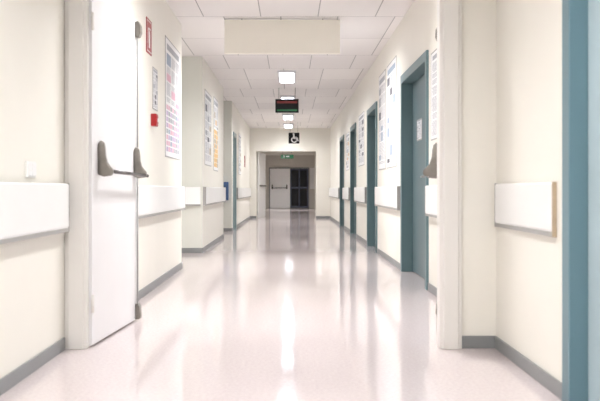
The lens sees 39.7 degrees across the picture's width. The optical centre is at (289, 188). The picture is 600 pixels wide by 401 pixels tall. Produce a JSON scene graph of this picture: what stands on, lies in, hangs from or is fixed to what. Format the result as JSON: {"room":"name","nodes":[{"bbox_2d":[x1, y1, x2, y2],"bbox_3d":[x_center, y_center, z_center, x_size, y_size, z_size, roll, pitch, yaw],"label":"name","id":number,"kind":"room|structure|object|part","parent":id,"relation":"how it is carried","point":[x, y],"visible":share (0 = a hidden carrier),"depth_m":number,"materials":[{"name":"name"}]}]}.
{"room":"hospital interior","nodes":[
{"label":"hospital interior","id":0,"kind":"room"},
{"bbox_2d":[0,0,249,378],"bbox_3d":[-1.667,-0.485,10.250,0.865,2.770,30.500,0,0,0],"label":"wall","id":1,"kind":"structure","parent":0,"point":[32,32],"depth_m":4.59,"materials":[{"name":"paint"}]},
{"bbox_2d":[25,161,35,177],"bbox_3d":[-1.262,-0.095,4.050,0.015,0.080,0.140,0,0,0],"label":"light switch","id":2,"kind":"object","parent":1,"relation":"attached to","point":[30,166],"visible":1,"depth_m":4.01,"materials":[{"name":"white plastic"}]},
{"bbox_2d":[0,182,69,244],"bbox_3d":[-1.246,0.103,0.800,0.048,0.268,7.600,0,0,0],"label":"guard rail","id":3,"kind":"object","parent":1,"relation":"attached to","point":[27,210],"visible":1,"depth_m":3.94,"materials":[{"name":"white plastic"}]},
{"bbox_2d":[146,16,151,55],"bbox_3d":[-1.231,-1.330,7.250,0.008,0.300,0.260,0,0,0],"label":"fire sign","id":4,"kind":"object","parent":1,"relation":"attached to","point":[148,22],"visible":1,"depth_m":7.21,"materials":[{"name":"red plastic"}]},
{"bbox_2d":[152,66,157,111],"bbox_3d":[-1.232,-0.910,7.585,0.004,0.380,0.270,0,0,0],"label":"poster","id":5,"kind":"object","parent":1,"relation":"attached to","point":[154,71],"visible":1,"depth_m":7.54,"materials":[{"name":"white paper"}]},
{"bbox_2d":[151,114,158,126],"bbox_3d":[-1.206,-0.615,7.415,0.059,0.110,0.110,0,0,0],"label":"fire alarm box","id":6,"kind":"object","parent":1,"relation":"attached to","point":[154,117],"visible":1,"depth_m":7.36,"materials":[{"name":"red plastic"}]},
{"bbox_2d":[138,185,184,218],"bbox_3d":[-1.211,0.103,7.160,0.048,0.268,4.520,0,0,0],"label":"guard rail","id":7,"kind":"object","parent":1,"relation":"attached to","point":[152,200],"visible":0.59,"depth_m":7.56,"materials":[{"name":"white plastic"}]},
{"bbox_2d":[165,35,179,159],"bbox_3d":[-1.232,-0.920,8.750,0.004,1.200,1.100,0,0,0],"label":"poster","id":8,"kind":"object","parent":1,"relation":"attached to","point":[172,55],"visible":1,"depth_m":8.69,"materials":[{"name":"white paper"}]},
{"bbox_2d":[185,187,200,205],"bbox_3d":[-1.550,0.102,11.675,0.580,0.265,0.043,0,0,0],"label":"guard rail","id":9,"kind":"object","parent":1,"relation":"attached to","point":[192,194],"visible":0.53,"depth_m":11.65,"materials":[{"name":"white plastic"}]},
{"bbox_2d":[205,89,210,165],"bbox_3d":[-1.232,-0.900,12.500,0.004,1.100,1.000,0,0,0],"label":"poster","id":10,"kind":"object","parent":1,"relation":"attached to","point":[207,95],"visible":1,"depth_m":12.38,"materials":[{"name":"white paper"}]},
{"bbox_2d":[203,187,225,205],"bbox_3d":[-1.211,0.103,13.550,0.048,0.268,3.600,0,0,0],"label":"guard rail","id":11,"kind":"object","parent":1,"relation":"attached to","point":[211,195],"visible":1,"depth_m":12.89,"materials":[{"name":"white plastic"}]},
{"bbox_2d":[214,97,217,170],"bbox_3d":[-1.232,-0.900,13.800,0.004,1.200,0.800,0,0,0],"label":"poster","id":12,"kind":"object","parent":1,"relation":"attached to","point":[215,99],"visible":1,"depth_m":13.71,"materials":[{"name":"white paper"}]},
{"bbox_2d":[224,182,228,201],"bbox_3d":[-1.350,0.060,17.545,0.100,0.420,0.110,0,0,0],"label":"dispenser","id":13,"kind":"object","parent":1,"relation":"attached to","point":[226,184],"visible":0.7,"depth_m":17.49,"materials":[{"name":"blue plastic"}]},
{"bbox_2d":[233,132,236,230],"bbox_3d":[-1.304,-0.170,18.375,0.182,2.140,0.910,0,0,0],"label":"door","id":14,"kind":"structure","parent":1,"relation":"in","point":[234,133],"depth_m":18.74,"materials":[{"name":"teal paint"}]},
{"bbox_2d":[239,134,240,174],"bbox_3d":[-1.232,-0.850,20.400,0.004,1.000,1.000,0,0,0],"label":"poster","id":15,"kind":"object","parent":1,"relation":"attached to","point":[239,134],"visible":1,"depth_m":20.23,"materials":[{"name":"white paper"}]},
{"bbox_2d":[237,188,250,198],"bbox_3d":[-1.211,0.103,22.175,0.048,0.268,6.450,0,0,0],"label":"guard rail","id":16,"kind":"object","parent":1,"relation":"attached to","point":[241,192],"visible":0.91,"depth_m":21.20,"materials":[{"name":"white plastic"}]},
{"bbox_2d":[0,208,561,400],"bbox_3d":[0.000,0.950,17.150,4.400,0.100,44.300,0,0,0],"label":"floor","id":17,"kind":"structure","parent":0,"point":[289,305],"depth_m":4.93,"materials":[{"name":"plastic"}]},
{"bbox_2d":[257,152,315,212],"bbox_3d":[0.000,-0.350,31.700,2.480,2.500,0.200,0,0,0],"label":"door frame","id":18,"kind":"structure","parent":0,"point":[265,153],"depth_m":31.60,"materials":[{"name":"paint"}]},
{"bbox_2d":[166,0,413,127],"bbox_3d":[0.000,-1.920,10.400,4.400,0.100,30.800,0,0,0],"label":"ceiling","id":19,"kind":"structure","parent":0,"point":[324,84],"depth_m":11.54,"materials":[{"name":"tile"}]},
{"bbox_2d":[224,19,339,53],"bbox_3d":[-0.085,-1.677,9.125,1.270,0.385,0.050,0,0,0],"label":"sign","id":20,"kind":"object","parent":19,"relation":"hanging from","point":[241,36],"visible":1,"depth_m":9.10,"materials":[{"name":"metal"}]},
{"bbox_2d":[275,99,298,112],"bbox_3d":[-0.055,-1.640,15.328,0.430,0.460,0.064,0,0,0],"label":"display sign","id":21,"kind":"object","parent":19,"relation":"hanging from","point":[281,105],"visible":1,"depth_m":15.30,"materials":[{"name":"black plastic"}]},
{"bbox_2d":[278,70,295,82],"bbox_3d":[-0.050,-1.850,13.700,0.290,0.040,1.250,0,0,0],"label":"recessed light","id":22,"kind":"object","parent":19,"relation":"in","point":[284,76],"visible":1,"depth_m":13.53,"materials":[{"name":"white plastic"}]},
{"bbox_2d":[280,95,294,98],"bbox_3d":[-0.050,-1.850,17.200,0.290,0.040,1.250,0,0,0],"label":"recessed light","id":23,"kind":"object","parent":19,"relation":"in","point":[281,96],"visible":0.4,"depth_m":16.59,"materials":[{"name":"white plastic"}]},
{"bbox_2d":[282,114,293,119],"bbox_3d":[-0.050,-1.850,21.300,0.290,0.040,1.250,0,0,0],"label":"recessed light","id":24,"kind":"object","parent":19,"relation":"in","point":[284,116],"visible":1,"depth_m":21.04,"materials":[{"name":"white plastic"}]},
{"bbox_2d":[283,123,292,127],"bbox_3d":[-0.050,-1.850,24.300,0.290,0.040,1.250,0,0,0],"label":"recessed light","id":25,"kind":"object","parent":19,"relation":"in","point":[285,125],"visible":1,"depth_m":23.96,"materials":[{"name":"white plastic"}]},
{"bbox_2d":[250,128,329,217],"bbox_3d":[0.000,-0.485,25.650,4.000,2.770,0.300,0,0,0],"label":"wall","id":26,"kind":"structure","parent":0,"point":[317,140],"depth_m":25.50,"materials":[{"name":"paint"}]},
{"bbox_2d":[258,152,266,217],"bbox_3d":[-0.874,-0.125,26.314,0.100,2.030,1.000,0,0,10],"label":"door","id":27,"kind":"structure","parent":26,"relation":"in","point":[261,156],"depth_m":26.20,"materials":[{"name":"white metal"}]},
{"bbox_2d":[289,133,298,143],"bbox_3d":[0.110,-1.565,23.012,0.300,0.610,0.036,0,0,0],"label":"direction sign","id":28,"kind":"object","parent":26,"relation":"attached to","point":[293,137],"visible":1,"depth_m":23.00,"materials":[{"name":"black plastic"}]},
{"bbox_2d":[265,155,314,207],"bbox_3d":[0.000,-0.350,39.100,3.000,2.500,0.200,0,0,0],"label":"wall","id":29,"kind":"structure","parent":0,"point":[270,160],"depth_m":39.00,"materials":[{"name":"beige paint"}]},
{"bbox_2d":[269,167,308,207],"bbox_3d":[-0.040,-0.055,38.950,1.880,1.910,0.100,0,0,0],"label":"door","id":30,"kind":"structure","parent":29,"relation":"in","point":[288,186],"depth_m":38.95,"materials":[{"name":"white paint"}]},
{"bbox_2d":[310,168,314,188],"bbox_3d":[1.055,-0.500,38.990,0.250,1.000,0.020,0,0,0],"label":"wall panel","id":31,"kind":"object","parent":29,"relation":"attached to","point":[312,170],"visible":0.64,"depth_m":38.98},
{"bbox_2d":[330,0,561,381],"bbox_3d":[1.327,-0.485,10.250,0.317,2.770,30.500,0,0,0],"label":"wall","id":32,"kind":"structure","parent":0,"point":[528,32],"depth_m":4.28,"materials":[{"name":"paint"}]},
{"bbox_2d":[0,211,561,399],"bbox_3d":[-0.330,0.865,17.000,3.140,0.070,44.000,0,0,0],"label":"baseboard","id":33,"kind":"structure","parent":32,"relation":"attached to","point":[551,383],"depth_m":4.42,"materials":[{"name":"grey plastic"}]},
{"bbox_2d":[329,188,339,198],"bbox_3d":[1.211,0.103,22.900,0.048,0.268,5.000,0,0,0],"label":"guard rail","id":34,"kind":"object","parent":32,"relation":"attached to","point":[333,192],"visible":1,"depth_m":22.16,"materials":[{"name":"white plastic"}]},
{"bbox_2d":[340,135,343,227],"bbox_3d":[1.304,-0.170,19.625,0.182,2.140,1.410,0,0,0],"label":"door","id":35,"kind":"structure","parent":32,"relation":"in","point":[342,136],"depth_m":20.24,"materials":[{"name":"teal paint"}]},
{"bbox_2d":[342,187,349,200],"bbox_3d":[1.211,0.103,17.850,0.048,0.268,2.000,0,0,0],"label":"guard rail","id":36,"kind":"object","parent":32,"relation":"attached to","point":[345,191],"visible":0.92,"depth_m":17.45,"materials":[{"name":"white plastic"}]},
{"bbox_2d":[346,132,348,170],"bbox_3d":[1.232,-0.800,17.750,0.004,0.800,0.900,0,0,0],"label":"poster","id":37,"kind":"object","parent":32,"relation":"attached to","point":[347,134],"visible":1,"depth_m":17.77,"materials":[{"name":"white paper"}]},
{"bbox_2d":[350,122,355,236],"bbox_3d":[1.304,-0.170,16.125,0.182,2.140,1.310,0,0,0],"label":"door","id":38,"kind":"structure","parent":32,"relation":"in","point":[353,127],"depth_m":16.69,"materials":[{"name":"teal paint"}]},
{"bbox_2d":[354,187,366,203],"bbox_3d":[1.211,0.103,14.300,0.048,0.268,2.200,0,0,0],"label":"guard rail","id":39,"kind":"object","parent":32,"relation":"attached to","point":[360,193],"visible":0.9,"depth_m":13.99,"materials":[{"name":"white plastic"}]},
{"bbox_2d":[359,111,363,165],"bbox_3d":[1.232,-0.850,14.350,0.004,0.900,1.100,0,0,0],"label":"poster","id":40,"kind":"object","parent":32,"relation":"attached to","point":[361,117],"visible":1,"depth_m":14.29,"materials":[{"name":"white paper"}]},
{"bbox_2d":[367,101,376,252],"bbox_3d":[1.304,-0.170,12.425,0.182,2.140,1.410,0,0,0],"label":"door","id":41,"kind":"structure","parent":32,"relation":"in","point":[372,111],"depth_m":13.04,"materials":[{"name":"teal paint"}]},
{"bbox_2d":[379,69,385,169],"bbox_3d":[1.232,-0.905,11.100,0.004,1.290,0.800,0,0,0],"label":"poster","id":42,"kind":"object","parent":32,"relation":"attached to","point":[382,78],"visible":1,"depth_m":11.04,"materials":[{"name":"white paper"}]},
{"bbox_2d":[375,186,399,209],"bbox_3d":[1.211,0.103,10.425,0.048,0.268,2.450,0,0,0],"label":"guard rail","id":43,"kind":"object","parent":32,"relation":"attached to","point":[386,197],"visible":0.88,"depth_m":10.01,"materials":[{"name":"white plastic"}]},
{"bbox_2d":[387,55,396,167],"bbox_3d":[1.232,-0.905,10.085,0.004,1.290,0.930,0,0,0],"label":"poster","id":44,"kind":"object","parent":32,"relation":"attached to","point":[392,67],"visible":1,"depth_m":9.97,"materials":[{"name":"white paper"}]},
{"bbox_2d":[400,50,428,289],"bbox_3d":[1.304,-0.170,8.260,0.182,2.140,1.740,0,0,0],"label":"door","id":45,"kind":"structure","parent":32,"relation":"in","point":[414,82],"depth_m":8.80,"materials":[{"name":"teal paint"}]},
{"bbox_2d":[417,118,421,140],"bbox_3d":[1.332,-0.610,8.540,0.004,0.220,0.320,0,0,0],"label":"notice","id":46,"kind":"object","parent":45,"relation":"attached to","point":[419,121],"visible":1,"depth_m":8.53,"materials":[{"name":"white paper"}]},
{"bbox_2d":[423,28,436,314],"bbox_3d":[0.945,-0.131,5.381,0.148,2.038,0.985,0,0,11],"label":"door","id":47,"kind":"structure","parent":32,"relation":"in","point":[430,171],"depth_m":5.02,"materials":[{"name":"white paint"}]},
{"bbox_2d":[425,185,436,217],"bbox_3d":[1.211,0.103,6.100,0.048,0.268,2.400,0,0,0],"label":"guard rail","id":48,"kind":"object","parent":32,"relation":"attached to","point":[430,190],"visible":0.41,"depth_m":6.97,"materials":[{"name":"white plastic"}]},
{"bbox_2d":[431,49,436,140],"bbox_3d":[1.232,-0.800,6.800,0.004,0.760,0.900,0,0,0],"label":"poster","id":49,"kind":"object","parent":32,"relation":"attached to","point":[434,53],"visible":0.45,"depth_m":7.07,"materials":[{"name":"white paper"}]},
{"bbox_2d":[494,182,556,236],"bbox_3d":[1.158,0.090,4.145,0.020,0.243,1.030,0,0,0],"label":"guard rail","id":50,"kind":"object","parent":32,"relation":"attached to","point":[525,207],"visible":1,"depth_m":4.01,"materials":[{"name":"white plastic"}]},
{"bbox_2d":[562,0,599,400],"bbox_3d":[1.237,-0.170,2.735,0.182,2.140,1.530,0,0,0],"label":"door","id":51,"kind":"structure","parent":32,"relation":"in","point":[580,18],"depth_m":3.41,"materials":[{"name":"blue paint"}]},
{"bbox_3d":[1.237,-0.170,2.735,0.182,2.140,1.530,0,0,0],"label":"frame","id":52,"kind":"part","parent":51,"relation":"part of","materials":[{"name":"blue paint"}]},
{"bbox_2d":[462,0,495,335],"bbox_3d":[0.014,-0.485,4.760,2.508,2.770,0.120,0,0,0],"label":"wall","id":53,"kind":"structure","parent":0,"point":[478,16],"depth_m":4.70,"materials":[{"name":"paint"}]},
{"bbox_2d":[65,0,461,348],"bbox_3d":[-0.150,-0.180,4.758,2.236,2.160,0.205,0,0,0],"label":"door frame","id":54,"kind":"structure","parent":53,"relation":"attached to","point":[449,12],"depth_m":4.66,"materials":[{"name":"white paint"}]},
{"bbox_3d":[-1.204,-0.180,4.758,0.128,2.160,0.205,0,0,0],"label":"post","id":55,"kind":"part","parent":54,"relation":"part of","materials":[{"name":"white paint"}]},
{"bbox_2d":[89,0,148,345],"bbox_3d":[-1.064,-0.131,5.195,0.131,2.038,1.015,0,0,4],"label":"door","id":56,"kind":"structure","parent":54,"relation":"in","point":[115,165],"depth_m":5.13,"materials":[{"name":"white paint"}]},
{"bbox_3d":[-1.037,0.345,5.646,0.012,0.870,0.012,0,0,0],"label":"vertical rod","id":57,"kind":"part","parent":56,"relation":"part of","materials":[{"name":"grey metal"}]},
{"bbox_3d":[-1.037,-0.660,5.646,0.012,0.780,0.012,0,0,0],"label":"vertical rod","id":58,"kind":"part","parent":56,"relation":"part of","materials":[{"name":"white metal"}]},
{"bbox_3d":[0.905,-0.180,4.758,0.126,2.160,0.205,0,0,0],"label":"post","id":59,"kind":"part","parent":54,"relation":"part of","materials":[{"name":"white paint"}]},
{"bbox_3d":[0.000,-1.650,32.550,3.200,0.100,13.500,0,0,0],"label":"ceiling","id":60,"kind":"structure","parent":0,"visible":0},
{"bbox_2d":[281,155,293,158],"bbox_3d":[-0.100,-1.350,30.023,0.460,0.500,0.055,0,0,0],"label":"exit sign","id":61,"kind":"object","parent":60,"relation":"hanging from","point":[282,156],"visible":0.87,"depth_m":30.00,"materials":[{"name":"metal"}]}
]}

